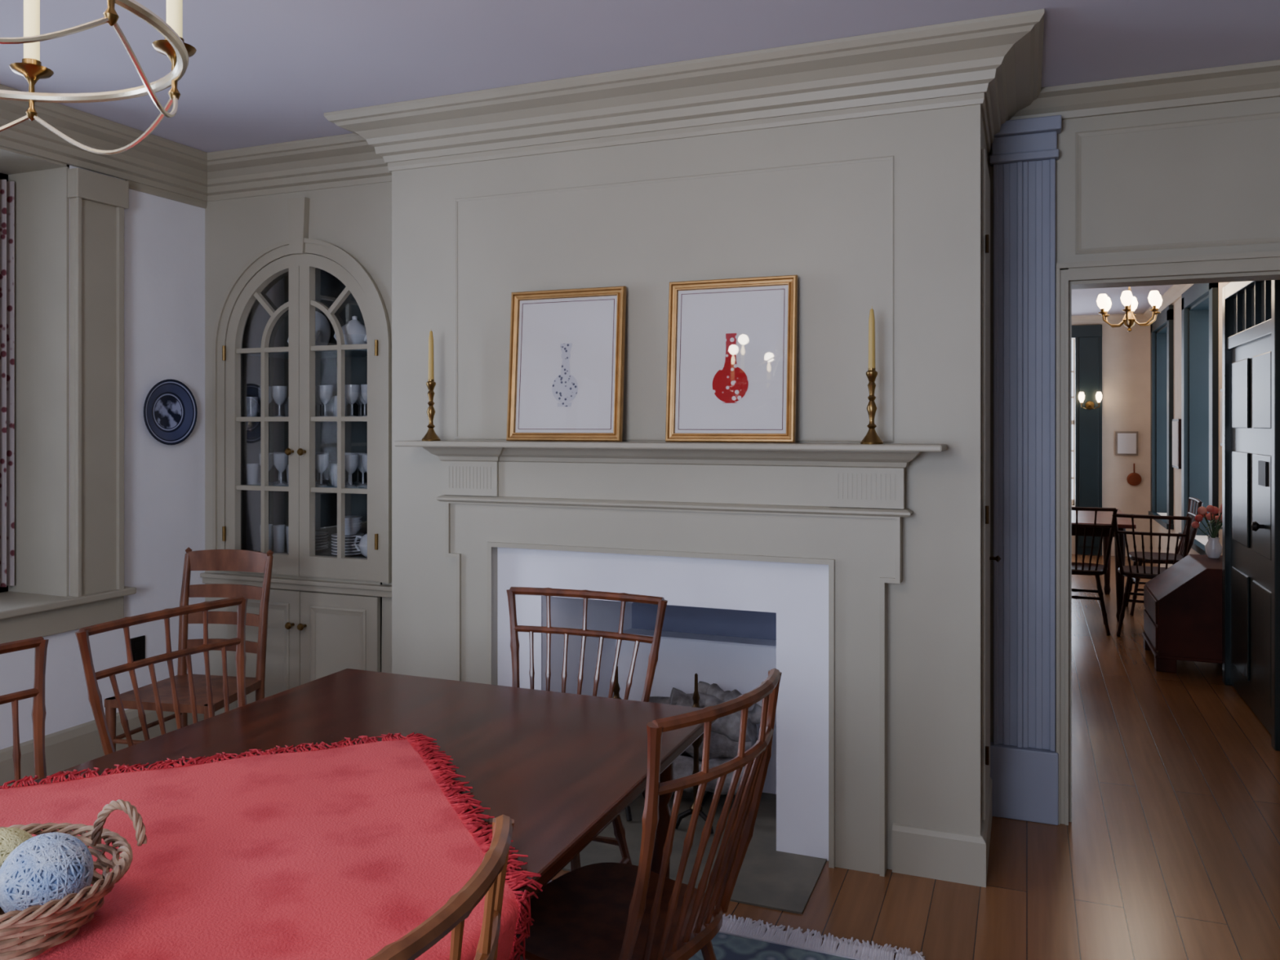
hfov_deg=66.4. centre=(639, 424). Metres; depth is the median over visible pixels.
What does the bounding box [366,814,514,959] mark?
chair
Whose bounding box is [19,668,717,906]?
dining table
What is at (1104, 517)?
dining table
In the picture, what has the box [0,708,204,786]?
baseboard
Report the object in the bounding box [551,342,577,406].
print
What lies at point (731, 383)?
print
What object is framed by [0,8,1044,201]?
trim
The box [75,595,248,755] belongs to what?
chair
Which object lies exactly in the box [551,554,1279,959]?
floor
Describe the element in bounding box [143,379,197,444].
decorative plate
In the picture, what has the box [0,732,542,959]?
tablecloth
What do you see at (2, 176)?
window
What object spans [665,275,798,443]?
framed picture
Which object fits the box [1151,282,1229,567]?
wall
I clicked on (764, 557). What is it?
fireplace
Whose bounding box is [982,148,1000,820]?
leaf
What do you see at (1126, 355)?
wall
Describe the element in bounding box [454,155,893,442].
trim panel
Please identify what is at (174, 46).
chandelier
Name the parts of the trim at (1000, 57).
crown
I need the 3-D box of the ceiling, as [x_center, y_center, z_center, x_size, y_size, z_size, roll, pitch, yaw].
[1.113,-1.313,5.394,6.700,0.120,14.500,0,0,22]
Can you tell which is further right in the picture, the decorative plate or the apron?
the decorative plate
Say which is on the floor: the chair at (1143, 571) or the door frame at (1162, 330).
the chair at (1143, 571)
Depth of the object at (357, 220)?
4.57 m
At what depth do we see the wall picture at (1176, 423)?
8.88 m
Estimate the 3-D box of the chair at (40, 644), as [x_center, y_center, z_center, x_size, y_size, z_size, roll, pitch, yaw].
[-1.352,1.003,2.089,0.507,0.973,0.532,0,0,22]
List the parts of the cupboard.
glass, panel, waist moulding, panel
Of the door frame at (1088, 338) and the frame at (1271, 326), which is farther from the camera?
the door frame at (1088, 338)
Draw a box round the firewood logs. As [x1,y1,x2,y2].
[648,680,761,795]
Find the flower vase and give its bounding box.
[1191,503,1222,558]
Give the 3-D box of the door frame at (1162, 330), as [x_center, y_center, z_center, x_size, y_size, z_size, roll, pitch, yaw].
[5.469,-0.070,9.961,0.360,2.140,1.520,0,0,22]
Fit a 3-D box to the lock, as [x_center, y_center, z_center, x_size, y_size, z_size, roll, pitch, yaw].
[3.035,0.352,4.795,0.065,0.344,0.160,0,0,22]
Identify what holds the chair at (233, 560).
on the floor
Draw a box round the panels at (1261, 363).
[1231,351,1271,707]
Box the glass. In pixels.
[1233,280,1264,334]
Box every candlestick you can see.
[421,328,440,440]
[860,306,883,444]
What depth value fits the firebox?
4.08 m
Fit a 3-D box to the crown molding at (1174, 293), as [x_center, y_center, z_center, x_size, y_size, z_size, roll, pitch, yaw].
[3.301,-1.202,7.594,2.052,0.099,8.201,0,0,22]
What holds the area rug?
on the floor
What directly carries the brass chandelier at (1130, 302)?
hanging from the ceiling
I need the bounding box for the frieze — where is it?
[125,92,991,208]
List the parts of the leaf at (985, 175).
hardware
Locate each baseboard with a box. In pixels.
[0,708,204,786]
[892,777,992,887]
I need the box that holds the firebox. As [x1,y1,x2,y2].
[616,628,776,794]
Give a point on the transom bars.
(1268, 282)
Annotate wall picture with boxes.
[1115,431,1137,455]
[1172,418,1181,468]
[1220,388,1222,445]
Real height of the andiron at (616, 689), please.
0.573 m
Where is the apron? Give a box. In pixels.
[0,595,124,644]
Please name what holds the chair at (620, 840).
on the area rug
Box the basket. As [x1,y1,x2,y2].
[0,799,146,959]
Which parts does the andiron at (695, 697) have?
turned post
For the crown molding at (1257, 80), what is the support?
attached to the wall at (1220, 181)
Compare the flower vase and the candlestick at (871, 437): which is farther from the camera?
the flower vase
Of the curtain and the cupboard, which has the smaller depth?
the curtain
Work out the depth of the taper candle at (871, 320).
3.19 m
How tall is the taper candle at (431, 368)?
0.203 m
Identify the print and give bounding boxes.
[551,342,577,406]
[712,333,748,403]
[1172,421,1177,466]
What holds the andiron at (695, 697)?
on the fireplace
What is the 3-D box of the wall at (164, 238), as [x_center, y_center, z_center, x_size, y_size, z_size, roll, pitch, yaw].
[-3.166,0.123,2.597,0.400,2.753,5.750,0,0,22]
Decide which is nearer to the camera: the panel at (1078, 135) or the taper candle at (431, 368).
the panel at (1078, 135)
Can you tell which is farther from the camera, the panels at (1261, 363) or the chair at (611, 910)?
the panels at (1261, 363)
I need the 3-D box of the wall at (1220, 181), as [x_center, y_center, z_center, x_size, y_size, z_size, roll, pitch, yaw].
[2.466,0.123,3.434,2.341,2.753,0.148,0,0,22]
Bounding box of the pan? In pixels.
[1126,463,1141,485]
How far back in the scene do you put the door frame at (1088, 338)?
11.20 m
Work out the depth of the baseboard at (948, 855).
3.23 m
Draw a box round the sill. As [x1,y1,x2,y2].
[0,586,136,619]
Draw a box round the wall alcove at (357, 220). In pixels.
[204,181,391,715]
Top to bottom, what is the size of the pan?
0.255 m
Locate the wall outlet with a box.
[130,635,145,661]
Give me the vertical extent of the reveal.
1.793 m
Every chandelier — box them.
[0,0,196,154]
[1096,286,1162,331]
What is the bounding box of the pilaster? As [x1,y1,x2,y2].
[989,115,1061,825]
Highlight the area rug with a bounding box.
[547,880,924,959]
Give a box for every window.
[0,173,8,592]
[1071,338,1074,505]
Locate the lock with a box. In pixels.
[1251,460,1267,531]
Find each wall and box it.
[0,164,204,749]
[391,104,987,869]
[987,97,1279,742]
[1071,322,1150,556]
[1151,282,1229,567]
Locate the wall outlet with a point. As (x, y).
(138, 643)
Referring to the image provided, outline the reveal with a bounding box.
[0,146,69,596]
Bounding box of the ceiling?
[0,0,1279,315]
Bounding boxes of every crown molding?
[1009,59,1279,119]
[1071,284,1193,324]
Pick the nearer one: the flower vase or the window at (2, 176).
the window at (2, 176)
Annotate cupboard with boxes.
[200,196,391,710]
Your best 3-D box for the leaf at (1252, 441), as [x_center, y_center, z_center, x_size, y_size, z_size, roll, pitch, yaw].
[3.199,0.530,5.080,0.030,1.920,1.150,0,0,22]
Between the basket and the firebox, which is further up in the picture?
the firebox
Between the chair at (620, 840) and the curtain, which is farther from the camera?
the curtain
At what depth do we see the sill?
3.98 m
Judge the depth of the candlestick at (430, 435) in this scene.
3.81 m
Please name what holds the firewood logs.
on the andiron at (616, 689)
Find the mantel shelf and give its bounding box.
[394,440,946,452]
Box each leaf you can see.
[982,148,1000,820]
[1231,334,1271,734]
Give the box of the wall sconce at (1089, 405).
[1078,391,1102,409]
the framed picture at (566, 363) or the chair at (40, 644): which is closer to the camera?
the chair at (40, 644)
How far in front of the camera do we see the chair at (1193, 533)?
7.73 m
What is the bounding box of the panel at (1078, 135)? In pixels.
[1075,111,1279,254]
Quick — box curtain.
[0,179,14,586]
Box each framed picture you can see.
[506,285,626,441]
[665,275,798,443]
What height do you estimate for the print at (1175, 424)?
0.410 m
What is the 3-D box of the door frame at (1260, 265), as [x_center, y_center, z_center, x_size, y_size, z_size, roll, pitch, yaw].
[2.101,0.448,3.555,1.088,2.105,0.193,0,0,22]
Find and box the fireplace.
[394,440,946,914]
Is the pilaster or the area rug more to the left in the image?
the area rug
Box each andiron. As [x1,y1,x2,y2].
[612,666,631,821]
[675,673,726,834]
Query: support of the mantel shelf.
attached to the fireplace
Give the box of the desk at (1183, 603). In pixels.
[1142,554,1222,672]
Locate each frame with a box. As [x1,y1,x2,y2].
[67,168,128,596]
[1055,250,1279,825]
[1071,324,1102,555]
[1148,304,1173,529]
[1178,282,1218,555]
[1222,280,1279,751]
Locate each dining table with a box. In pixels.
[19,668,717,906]
[1071,508,1136,621]
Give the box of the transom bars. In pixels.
[1236,280,1271,333]
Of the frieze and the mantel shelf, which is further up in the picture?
the frieze
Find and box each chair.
[0,636,48,786]
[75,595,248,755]
[104,546,273,751]
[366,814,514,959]
[506,586,667,871]
[514,668,782,959]
[1071,506,1117,635]
[1112,513,1191,636]
[1126,497,1203,615]
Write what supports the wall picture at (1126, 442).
attached to the wall at (1126, 355)
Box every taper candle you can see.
[427,328,434,379]
[868,306,875,368]
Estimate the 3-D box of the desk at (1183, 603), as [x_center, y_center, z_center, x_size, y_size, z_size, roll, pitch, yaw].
[3.513,1.180,6.165,0.545,0.640,0.720,0,0,22]
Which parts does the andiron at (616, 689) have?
turned post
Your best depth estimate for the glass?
5.16 m
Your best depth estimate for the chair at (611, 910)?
1.95 m
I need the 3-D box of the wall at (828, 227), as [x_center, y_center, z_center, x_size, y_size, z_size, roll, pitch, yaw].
[0.182,0.123,3.962,2.296,2.753,0.752,0,0,22]
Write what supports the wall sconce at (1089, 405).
attached to the wall at (1126, 355)

